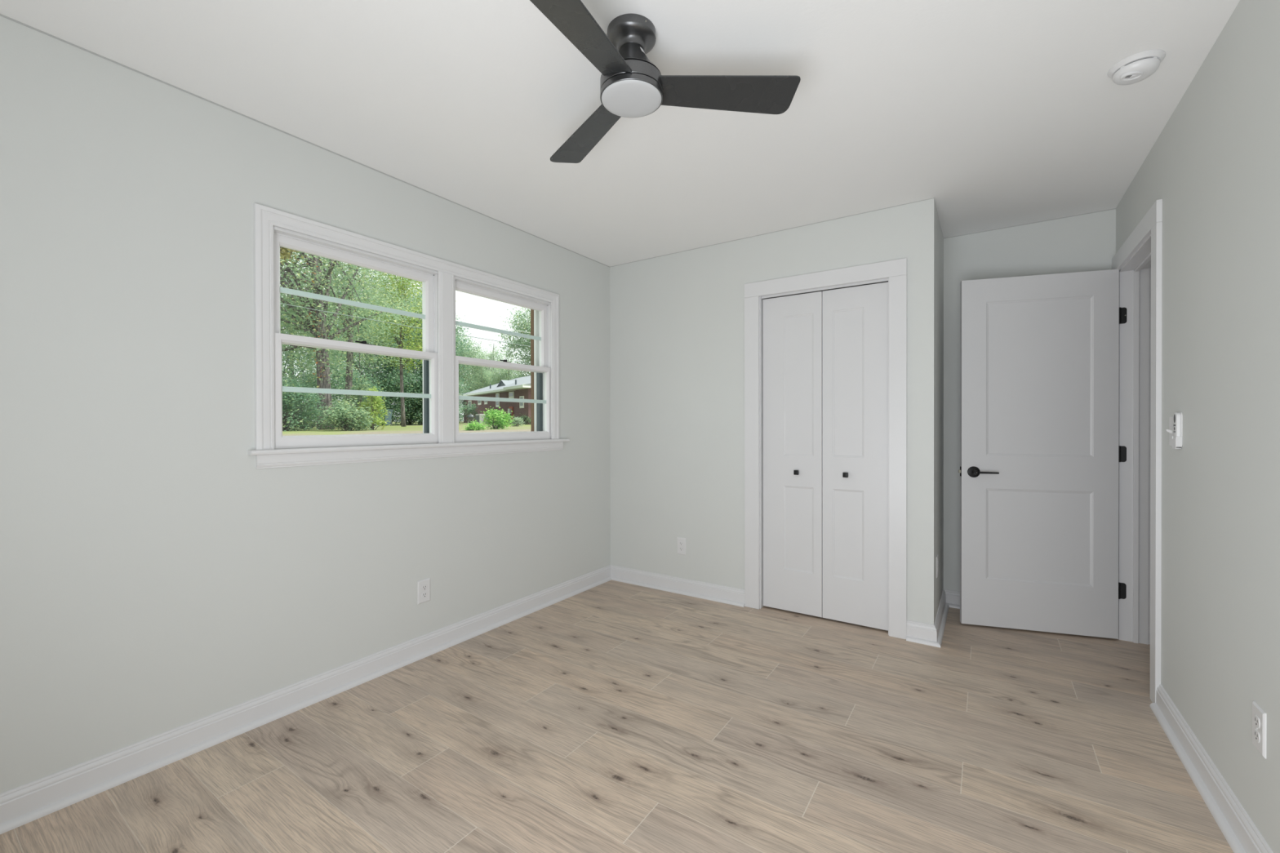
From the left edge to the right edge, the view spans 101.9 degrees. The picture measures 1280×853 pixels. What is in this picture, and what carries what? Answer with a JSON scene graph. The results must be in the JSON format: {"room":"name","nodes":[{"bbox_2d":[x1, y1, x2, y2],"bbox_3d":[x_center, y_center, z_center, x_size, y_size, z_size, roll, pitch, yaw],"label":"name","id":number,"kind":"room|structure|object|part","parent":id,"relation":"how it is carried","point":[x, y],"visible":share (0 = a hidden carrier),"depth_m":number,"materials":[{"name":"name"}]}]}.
{"room":"empty bedroom","nodes":[
{"label":"empty bedroom","id":0,"kind":"room"},
{"bbox_2d":[0,15,610,793],"bbox_3d":[-1.138,-0.022,2.824,0.160,2.420,4.897,0,0,34],"label":"wall","id":1,"kind":"structure","parent":0,"point":[154,580],"depth_m":1.90,"materials":[{"name":"grey paint"}]},
{"bbox_2d":[0,13,609,266],"bbox_3d":[-1.290,-1.228,2.451,0.001,0.006,3.800,0,0,34],"label":"trim","id":2,"kind":"structure","parent":1,"relation":"attached to","point":[1,15],"depth_m":2.03,"materials":[{"name":"white wood"}]},
{"bbox_2d":[0,564,611,834],"bbox_3d":[-1.271,1.137,2.453,0.034,0.104,3.800,0,0,34],"label":"baseboard","id":3,"kind":"structure","parent":1,"relation":"attached to","point":[20,806],"depth_m":2.02,"materials":[{"name":"white paint"}]},
{"bbox_2d":[273,226,438,448],"bbox_3d":[-1.351,-0.367,2.500,0.146,0.932,0.791,0,0,34],"label":"window","id":4,"kind":"structure","parent":1,"relation":"in","point":[282,237],"depth_m":2.46,"materials":[{"name":"white plastic"}]},
{"bbox_3d":[-1.338,-0.583,2.490,0.032,0.456,0.768,0,0,34],"label":"sash","id":5,"kind":"part","parent":4,"relation":"part of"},
{"bbox_3d":[-1.306,-0.150,2.472,0.032,0.480,0.768,0,0,34],"label":"sash","id":6,"kind":"part","parent":4,"relation":"part of","materials":[{"name":"white plastic"}]},
{"bbox_2d":[253,203,559,449],"bbox_3d":[-1.044,-0.402,2.804,0.018,0.984,1.766,0,0,34],"label":"trim","id":7,"kind":"structure","parent":1,"relation":"attached to","point":[265,218],"depth_m":2.14,"materials":[{"name":"white wood"}]},
{"bbox_2d":[247,438,569,455],"bbox_3d":[-1.020,0.099,2.824,0.038,0.020,1.868,0,0,34],"label":"windowsill","id":8,"kind":"object","parent":1,"relation":"attached to","point":[295,451],"visible":1,"depth_m":2.50,"materials":[{"name":"white wood"}]},
{"bbox_2d":[255,441,563,469],"bbox_3d":[-1.033,0.138,2.825,0.014,0.056,1.800,0,0,34],"label":"trim","id":9,"kind":"structure","parent":1,"relation":"attached to","point":[281,460],"depth_m":2.53,"materials":[{"name":"white wood"}]},
{"bbox_2d":[417,577,430,604],"bbox_3d":[-1.121,0.856,2.701,0.008,0.119,0.073,0,0,34],"label":"wall outlet","id":10,"kind":"object","parent":1,"relation":"attached to","point":[423,586],"visible":1,"depth_m":2.70,"materials":[{"name":"white plastic"}]},
{"bbox_2d":[421,591,427,598],"bbox_3d":[-1.119,0.875,2.699,0.002,0.028,0.034,0,0,34],"label":"socket","id":11,"kind":"object","parent":10,"relation":"attached to","point":[424,594],"depth_m":2.70,"materials":[{"name":"white plastic"}]},
{"bbox_2d":[421,584,427,591],"bbox_3d":[-1.119,0.837,2.699,0.002,0.028,0.034,0,0,34],"label":"socket","id":12,"kind":"object","parent":10,"relation":"attached to","point":[424,587],"depth_m":2.70,"materials":[{"name":"white plastic"}]},
{"bbox_2d":[437,271,454,443],"bbox_3d":[-1.045,-0.369,2.808,0.013,0.917,0.096,0,0,34],"label":"trim","id":13,"kind":"structure","parent":1,"relation":"attached to","point":[446,316],"depth_m":2.80,"materials":[{"name":"white wood"}]},
{"bbox_2d":[453,275,551,442],"bbox_3d":[-0.877,-0.370,3.245,0.186,0.950,0.809,0,0,34],"label":"window","id":14,"kind":"structure","parent":1,"relation":"in","point":[540,368],"depth_m":3.36,"materials":[{"name":"plastic"},{"name":"white painted wood"}]},
{"bbox_3d":[-0.854,-0.588,3.214,0.032,0.456,0.761,0,0,34],"label":"sash","id":15,"kind":"part","parent":14,"relation":"part of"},
{"bbox_3d":[-0.823,-0.154,3.195,0.032,0.480,0.761,0,0,34],"label":"sash","id":16,"kind":"part","parent":14,"relation":"part of","materials":[{"name":"white plastic"}]},
{"bbox_3d":[-0.731,-0.372,3.606,0.028,0.950,0.046,0,0,34],"label":"brick mould","id":17,"kind":"part","parent":14,"relation":"part of","materials":[{"name":"white wood"}]},
{"bbox_2d":[0,580,1233,852],"bbox_3d":[1.377,1.244,2.450,4.760,0.120,7.060,0,0,34],"label":"floor","id":18,"kind":"structure","parent":0,"point":[611,716],"depth_m":1.89,"materials":[{"name":"beige wood"}]},
{"bbox_2d":[0,0,1239,266],"bbox_3d":[1.372,-1.306,2.439,4.760,0.140,7.060,0,0,34],"label":"ceiling","id":19,"kind":"structure","parent":0,"point":[1002,113],"depth_m":1.94,"materials":[{"name":"white paint"}]},
{"bbox_2d":[529,0,800,163],"bbox_3d":[-0.089,-1.119,1.559,0.936,0.218,0.863,0,0,34],"label":"ceiling fan","id":20,"kind":"object","parent":19,"relation":"hanging from","point":[632,86],"visible":1,"depth_m":1.59,"materials":[{"name":"metal"}]},
{"bbox_3d":[-0.159,-1.044,1.348,0.150,0.006,0.431,16,9,30],"label":"fan blade","id":21,"kind":"part","parent":20,"relation":"part of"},
{"bbox_3d":[-0.196,-1.046,1.872,0.150,0.006,0.431,-16,8,-28],"label":"fan blade","id":22,"kind":"part","parent":20,"relation":"part of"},
{"bbox_3d":[0.276,-1.046,1.643,0.431,0.006,0.150,0,-13,2],"label":"fan blade","id":23,"kind":"part","parent":20,"relation":"part of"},
{"bbox_2d":[1107,48,1165,84],"bbox_3d":[1.688,-1.208,1.768,0.143,0.049,0.143,0,0,14],"label":"smoke detector","id":24,"kind":"object","parent":19,"relation":"attached to","point":[1135,68],"visible":1,"depth_m":1.74,"materials":[{"name":"white plastic"}]},
{"bbox_2d":[609,198,943,625],"bbox_3d":[0.886,-0.031,3.732,2.195,2.420,0.737,0,0,34],"label":"wall","id":25,"kind":"structure","parent":0,"point":[677,320],"depth_m":3.54,"materials":[{"name":"grey paint"}]},
{"bbox_2d":[610,564,744,607],"bbox_3d":[0.224,1.129,3.717,1.114,0.104,0.034,0,0,34],"label":"baseboard","id":26,"kind":"structure","parent":25,"relation":"attached to","point":[716,593],"depth_m":3.68,"materials":[{"name":"white paint"}]},
{"bbox_2d":[676,537,686,555],"bbox_3d":[0.293,0.850,3.686,0.073,0.119,0.007,0,0,34],"label":"wall outlet","id":27,"kind":"object","parent":25,"relation":"attached to","point":[681,542],"visible":1,"depth_m":3.68,"materials":[{"name":"white plastic"}]},
{"bbox_2d":[610,197,933,266],"bbox_3d":[0.678,-1.237,3.419,2.194,0.004,0.001,0,0,34],"label":"trim","id":28,"kind":"structure","parent":25,"relation":"attached to","point":[932,197],"depth_m":3.26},
{"bbox_2d":[762,281,888,631],"bbox_3d":[1.112,0.172,3.178,0.745,1.995,0.062,0,0,34],"label":"door","id":29,"kind":"structure","parent":25,"relation":"in","point":[825,353],"depth_m":3.15,"materials":[{"name":"white paint"}]},
{"bbox_3d":[0.979,0.287,3.248,0.029,0.029,0.028,0,0,34],"label":"knob","id":30,"kind":"part","parent":29,"relation":"part of","materials":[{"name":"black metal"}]},
{"bbox_3d":[1.222,0.287,3.085,0.029,0.029,0.028,0,0,34],"label":"knob","id":31,"kind":"part","parent":29,"relation":"part of","materials":[{"name":"black metal"}]},
{"bbox_2d":[744,257,906,639],"bbox_3d":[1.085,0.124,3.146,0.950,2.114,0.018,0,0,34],"label":"trim","id":32,"kind":"structure","parent":25,"relation":"attached to","point":[895,270],"depth_m":2.93,"materials":[{"name":"white paint"}]},
{"bbox_2d":[906,589,959,648],"bbox_3d":[2.088,1.129,2.914,0.978,0.104,0.772,0,0,34],"label":"baseboard","id":33,"kind":"structure","parent":25,"relation":"attached to","point":[927,634],"depth_m":2.87,"materials":[{"name":"white paint"}]},
{"bbox_2d":[936,554,938,577],"bbox_3d":[1.706,0.801,2.980,0.008,0.119,0.073,0,0,34],"label":"wall outlet","id":34,"kind":"object","parent":25,"relation":"attached to","point":[937,560],"visible":1,"depth_m":2.96,"materials":[{"name":"white plastic"}]},
{"bbox_3d":[1.706,0.801,2.980,0.006,0.119,0.073,0,0,34],"label":"plate","id":35,"kind":"part","parent":34,"relation":"part of","materials":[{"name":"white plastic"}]},
{"bbox_2d":[943,208,1115,591],"bbox_3d":[1.477,-0.033,3.853,3.044,2.420,0.120,0,0,34],"label":"wall","id":36,"kind":"structure","parent":0,"point":[1086,242],"depth_m":3.30,"materials":[{"name":"grey paint"}]},
{"bbox_2d":[943,208,1115,238],"bbox_3d":[2.352,-1.239,3.187,0.847,0.005,0.001,0,0,34],"label":"trim","id":37,"kind":"structure","parent":36,"relation":"attached to","point":[1113,208],"depth_m":3.16,"materials":[{"name":"white wood"}]},
{"bbox_2d":[1115,0,1279,852],"bbox_3d":[1.484,-0.019,1.023,0.118,2.420,4.817,0,0,34],"label":"wall","id":38,"kind":"structure","parent":0,"point":[1214,166],"depth_m":1.60,"materials":[{"name":"grey paint"}]},
{"bbox_2d":[958,269,1126,639],"bbox_3d":[2.289,0.153,2.997,0.810,2.030,0.146,0,0,13],"label":"door","id":39,"kind":"structure","parent":38,"relation":"in","point":[1041,453],"depth_m":2.96,"materials":[{"name":"white paint"}]},
{"bbox_3d":[2.002,0.267,3.011,0.126,0.025,0.048,0,0,17],"label":"lever","id":40,"kind":"part","parent":39,"relation":"part of","materials":[{"name":"black metal"}]},
{"bbox_2d":[1118,234,1151,644],"bbox_3d":[2.490,0.160,2.528,0.120,2.043,0.766,0,0,34],"label":"trim","id":41,"kind":"structure","parent":38,"relation":"attached to","point":[1134,276],"depth_m":2.83,"materials":[{"name":"white paint"}]},
{"bbox_2d":[1111,199,1162,702],"bbox_3d":[2.437,0.115,2.570,0.018,2.134,0.945,0,0,34],"label":"trim","id":42,"kind":"structure","parent":38,"relation":"attached to","point":[1151,223],"depth_m":2.19,"materials":[{"name":"white paint"}]},
{"bbox_2d":[1148,266,1151,644],"bbox_3d":[2.547,0.114,2.490,0.018,2.135,0.937,0,0,34],"label":"trim","id":43,"kind":"structure","parent":38,"relation":"attached to","point":[1150,267],"depth_m":2.81,"materials":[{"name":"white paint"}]},
{"bbox_2d":[1165,417,1173,446],"bbox_3d":[2.082,0.020,2.043,0.021,0.116,0.072,0,0,34],"label":"light switch","id":44,"kind":"object","parent":38,"relation":"attached to","point":[1170,430],"visible":0.67,"depth_m":2.05,"materials":[{"name":"white plastic"}]},
{"bbox_3d":[2.089,0.020,2.038,0.005,0.116,0.072,0,0,34],"label":"plate","id":45,"kind":"part","parent":44,"relation":"part of","materials":[{"name":"white plastic"}]},
{"bbox_2d":[1172,412,1182,448],"bbox_3d":[2.033,0.016,1.966,0.018,0.137,0.049,0,0,34],"label":"remote","id":46,"kind":"object","parent":38,"relation":"attached to","point":[1177,417],"visible":1,"depth_m":1.95,"materials":[{"name":"white plastic"}]},
{"bbox_2d":[1149,684,1273,852],"bbox_3d":[1.171,1.141,0.694,0.034,0.104,3.592,0,0,34],"label":"baseboard","id":47,"kind":"structure","parent":38,"relation":"attached to","point":[1241,833],"depth_m":1.66,"materials":[{"name":"white paint"}]},
{"bbox_2d":[1252,701,1266,759],"bbox_3d":[1.652,0.809,1.388,0.008,0.119,0.073,0,0,34],"label":"wall outlet","id":48,"kind":"object","parent":38,"relation":"attached to","point":[1259,715],"visible":1,"depth_m":1.38,"materials":[{"name":"white plastic"}]},
{"bbox_2d":[1253,728,1259,742],"bbox_3d":[1.650,0.828,1.390,0.002,0.028,0.034,0,0,34],"label":"socket","id":49,"kind":"object","parent":48,"relation":"attached to","point":[1256,731],"depth_m":1.39,"materials":[{"name":"white plastic"}]},
{"bbox_2d":[1253,715,1260,728],"bbox_3d":[1.650,0.789,1.390,0.002,0.028,0.034,0,0,34],"label":"socket","id":50,"kind":"object","parent":48,"relation":"attached to","point":[1256,717],"depth_m":1.39,"materials":[{"name":"white plastic"}]},
{"label":"outside","id":51,"kind":"structure","parent":0,"visible":0},
{"bbox_2d":[282,421,530,435],"bbox_3d":[-22.504,0.310,61.037,99.600,2.200,130.000,0,0,34],"label":"ground","id":52,"kind":"structure","parent":51,"point":[414,428],"depth_m":12.50,"materials":[{"name":"plant"}]},
{"bbox_2d":[280,246,307,265],"bbox_3d":[-7.997,-3.063,11.941,2.142,6.857,1.784,0,0,34],"label":"pine tree","id":53,"kind":"object","parent":52,"relation":"on","point":[286,253],"visible":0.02,"depth_m":11.85,"materials":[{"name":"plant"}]},
{"bbox_2d":[282,372,329,431],"bbox_3d":[-8.576,-0.495,12.497,2.030,1.678,2.232,0,0,10],"label":"bush","id":54,"kind":"object","parent":52,"relation":"on","point":[291,398],"visible":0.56,"depth_m":12.52,"materials":[{"name":"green plant"}]},
{"bbox_2d":[282,368,353,429],"bbox_3d":[-10.328,-0.807,15.992,2.414,2.036,2.511,0,0,-15],"label":"bush","id":55,"kind":"object","parent":52,"relation":"on","point":[312,383],"visible":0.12,"depth_m":15.87,"materials":[{"name":"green plant"}]},
{"bbox_2d":[280,273,362,426],"bbox_3d":[-15.969,-3.603,23.968,5.872,7.990,6.012,0,0,7],"label":"tree","id":56,"kind":"object","parent":52,"relation":"on","point":[284,353],"visible":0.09,"depth_m":23.81,"materials":[{"name":"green plant"}]},
{"bbox_2d":[315,397,378,431],"bbox_3d":[-7.056,-0.237,12.565,1.295,0.923,1.284,0,0,12],"label":"leafy shrub","id":57,"kind":"object","parent":52,"relation":"on","point":[344,417],"visible":0.98,"depth_m":12.43,"materials":[{"name":"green plant"}]},
{"bbox_2d":[280,249,422,430],"bbox_3d":[-9.631,-4.330,13.832,7.804,9.562,7.766,0,0,21],"label":"oak tree","id":58,"kind":"object","parent":52,"relation":"on","point":[317,328],"visible":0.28,"depth_m":13.92,"materials":[{"name":"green plant"}]},
{"bbox_2d":[280,250,422,405],"bbox_3d":[-10.859,-4.619,18.390,6.260,9.838,6.530,0,0,12],"label":"oak tree","id":59,"kind":"object","parent":52,"relation":"on","point":[348,378],"visible":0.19,"depth_m":18.53,"materials":[{"name":"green plant"}]},
{"bbox_2d":[309,360,392,420],"bbox_3d":[-14.448,-1.540,25.885,3.858,3.478,4.215,0,0,3],"label":"bush","id":60,"kind":"object","parent":52,"relation":"on","point":[344,375],"visible":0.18,"depth_m":25.80,"materials":[{"name":"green plant"}]},
{"bbox_2d":[293,267,422,425],"bbox_3d":[-15.886,-4.556,29.985,7.340,9.987,7.515,0,0,-12],"label":"tree","id":61,"kind":"object","parent":52,"relation":"on","point":[366,369],"visible":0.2,"depth_m":29.86,"materials":[{"name":"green plant"}]},
{"bbox_2d":[332,381,384,428],"bbox_3d":[-8.211,-0.591,15.275,1.503,1.493,1.080,0,0,-1],"label":"leafy shrub","id":62,"kind":"object","parent":52,"relation":"on","point":[360,386],"visible":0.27,"depth_m":15.19,"materials":[{"name":"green plant"}]},
{"bbox_2d":[356,384,391,430],"bbox_3d":[-7.019,-0.472,13.633,0.891,1.236,0.836,0,0,14],"label":"leafy shrub","id":63,"kind":"object","parent":52,"relation":"on","point":[375,402],"visible":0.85,"depth_m":13.54,"materials":[{"name":"green plant"}]},
{"bbox_2d":[353,377,400,425],"bbox_3d":[-16.056,-1.507,31.004,3.284,3.027,2.938,0,0,14],"label":"bush","id":64,"kind":"object","parent":52,"relation":"on","point":[386,378],"visible":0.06,"depth_m":31.02,"materials":[{"name":"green plant"}]},
{"bbox_2d":[376,408,392,426],"bbox_3d":[-13.783,-0.476,28.023,0.600,0.880,0.690,0,0,9],"label":"waste bin","id":65,"kind":"object","parent":52,"relation":"on","point":[389,416],"visible":0.55,"depth_m":27.93,"materials":[{"name":"blue plastic"}]},
{"bbox_2d":[355,269,456,426],"bbox_3d":[-10.061,-4.365,21.972,4.220,9.256,4.484,0,0,5],"label":"broadleaf tree","id":66,"kind":"object","parent":52,"relation":"on","point":[401,344],"visible":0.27,"depth_m":21.87,"materials":[{"name":"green plant"}]},
{"bbox_2d":[389,383,422,425],"bbox_3d":[-14.973,-1.340,33.648,3.880,3.339,3.646,0,0,34],"label":"bush","id":67,"kind":"object","parent":52,"relation":"on","point":[408,408],"visible":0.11,"depth_m":32.75,"materials":[{"name":"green plant"}]},
{"bbox_2d":[352,284,465,425],"bbox_3d":[-15.089,-4.602,33.017,7.515,9.987,7.340,0,0,-34],"label":"tree","id":68,"kind":"object","parent":52,"relation":"on","point":[420,364],"visible":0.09,"depth_m":31.99,"materials":[{"name":"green plant"}]},
{"bbox_2d":[356,287,478,424],"bbox_3d":[-15.124,-4.877,35.949,7.891,10.486,7.707,0,0,26],"label":"tree","id":69,"kind":"object","parent":52,"relation":"on","point":[460,344],"visible":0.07,"depth_m":36.42,"materials":[{"name":"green plant"}]},
{"bbox_2d":[391,377,465,425],"bbox_3d":[-13.186,-1.593,32.844,4.268,3.425,4.470,0,0,1],"label":"bush","id":70,"kind":"object","parent":52,"relation":"on","point":[415,386],"visible":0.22,"depth_m":32.36,"materials":[{"name":"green plant"}]},
{"bbox_2d":[458,383,469,422],"bbox_3d":[-16.655,-2.241,47.188,4.221,4.150,3.784,0,0,5],"label":"bush","id":71,"kind":"object","parent":52,"relation":"on","point":[460,391],"visible":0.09,"depth_m":47.02,"materials":[{"name":"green plant"}]},
{"bbox_2d":[458,402,479,422],"bbox_3d":[-13.579,-1.033,40.971,2.006,1.778,1.985,0,0,-28],"label":"leafy shrub","id":72,"kind":"object","parent":52,"relation":"on","point":[470,410],"visible":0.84,"depth_m":40.92,"materials":[{"name":"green plant"}]},
{"bbox_2d":[466,413,474,422],"bbox_3d":[-10.428,-0.434,31.995,0.464,0.710,0.470,0,0,34],"label":"grill","id":73,"kind":"object","parent":52,"relation":"on","point":[470,416],"visible":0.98,"depth_m":31.84,"materials":[{"name":"black metal"}]},
{"bbox_2d":[455,329,490,392],"bbox_3d":[-17.754,-4.920,49.978,6.636,9.497,6.801,0,0,11],"label":"broadleaf tree","id":74,"kind":"object","parent":52,"relation":"on","point":[475,356],"visible":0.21,"depth_m":49.92,"materials":[{"name":"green plant"}]},
{"bbox_2d":[462,418,487,431],"bbox_3d":[-4.016,0.008,12.558,0.571,0.392,0.591,0,0,12],"label":"leafy shrub","id":75,"kind":"object","parent":52,"relation":"on","point":[473,426],"visible":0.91,"depth_m":12.52,"materials":[{"name":"green plant"}]},
{"bbox_2d":[458,343,493,393],"bbox_3d":[-27.918,-7.293,84.903,9.680,13.478,9.634,0,0,17],"label":"broadleaf tree","id":76,"kind":"object","parent":52,"relation":"on","point":[469,344],"visible":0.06,"depth_m":84.64,"materials":[{"name":"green plant"}]},
{"bbox_2d":[462,367,497,392],"bbox_3d":[-18.889,-3.883,61.983,4.898,7.010,5.020,0,0,13],"label":"broadleaf tree","id":77,"kind":"object","parent":52,"relation":"on","point":[482,384],"visible":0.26,"depth_m":61.29,"materials":[{"name":"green plant"}]},
{"bbox_2d":[475,413,488,423],"bbox_3d":[-11.697,-0.563,38.497,0.724,0.720,0.840,0,0,-37],"label":"air conditioner","id":78,"kind":"object","parent":52,"relation":"on","point":[478,416],"visible":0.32,"depth_m":38.10,"materials":[{"name":"metal"}]},
{"bbox_2d":[475,415,479,422],"bbox_3d":[-11.979,-0.562,38.287,0.020,0.520,0.680,0,0,-37],"label":"grille","id":79,"kind":"object","parent":78,"relation":"attached to","point":[477,416],"depth_m":38.18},
{"bbox_2d":[465,342,514,390],"bbox_3d":[-20.859,-6.261,73.964,8.325,11.592,8.285,0,0,-37],"label":"broadleaf tree","id":80,"kind":"object","parent":52,"relation":"on","point":[494,356],"visible":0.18,"depth_m":72.97,"materials":[{"name":"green plant"}]},
{"bbox_2d":[458,375,530,424],"bbox_3d":[-8.079,-1.802,43.262,10.950,5.430,16.506,0,0,-37],"label":"brick house","id":81,"kind":"structure","parent":52,"relation":"on","point":[519,388],"depth_m":39.73,"materials":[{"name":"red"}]},
{"bbox_2d":[480,406,514,429],"bbox_3d":[-3.950,-0.197,14.508,0.981,0.750,0.953,0,0,-11],"label":"leafy shrub","id":82,"kind":"object","parent":52,"relation":"on","point":[495,415],"visible":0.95,"depth_m":14.40,"materials":[{"name":"green plant"}]},
{"bbox_2d":[486,359,522,385],"bbox_3d":[-15.218,-4.080,59.931,5.344,7.462,5.214,0,0,12],"label":"broadleaf tree","id":83,"kind":"object","parent":52,"relation":"on","point":[504,371],"visible":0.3,"depth_m":59.37,"materials":[{"name":"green plant"}]},
{"bbox_2d":[497,306,530,379],"bbox_3d":[-9.768,-6.796,52.058,9.554,13.341,9.322,0,0,9],"label":"broadleaf tree","id":84,"kind":"object","parent":52,"relation":"on","point":[526,361],"visible":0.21,"depth_m":50.67,"materials":[{"name":"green plant"}]},
{"bbox_2d":[510,416,525,426],"bbox_3d":[-5.182,-0.188,21.999,0.673,0.585,0.551,0,0,-16],"label":"leafy shrub","id":85,"kind":"object","parent":52,"relation":"on","point":[516,422],"visible":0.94,"depth_m":21.95,"materials":[{"name":"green plant"}]},
{"bbox_2d":[511,413,530,424],"bbox_3d":[-7.685,-0.409,34.446,1.519,0.956,1.434,0,0,34],"label":"leafy shrub","id":86,"kind":"object","parent":52,"relation":"on","point":[523,417],"visible":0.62,"depth_m":34.32,"materials":[{"name":"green plant"}]},
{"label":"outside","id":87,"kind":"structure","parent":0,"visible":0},
{"bbox_2d":[280,302,530,346],"bbox_3d":[-5.567,-2.251,9.996,14.202,2.561,0.012,0,0,0],"label":"power line","id":88,"kind":"object","parent":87,"point":[280,303],"visible":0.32,"depth_m":9.99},
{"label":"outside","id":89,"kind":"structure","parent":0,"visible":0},
{"bbox_2d":[338,290,530,333],"bbox_3d":[-6.354,-4.960,24.997,17.069,3.378,0.020,0,0,0],"label":"power line","id":90,"kind":"object","parent":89,"point":[339,291],"visible":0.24,"depth_m":24.99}
]}

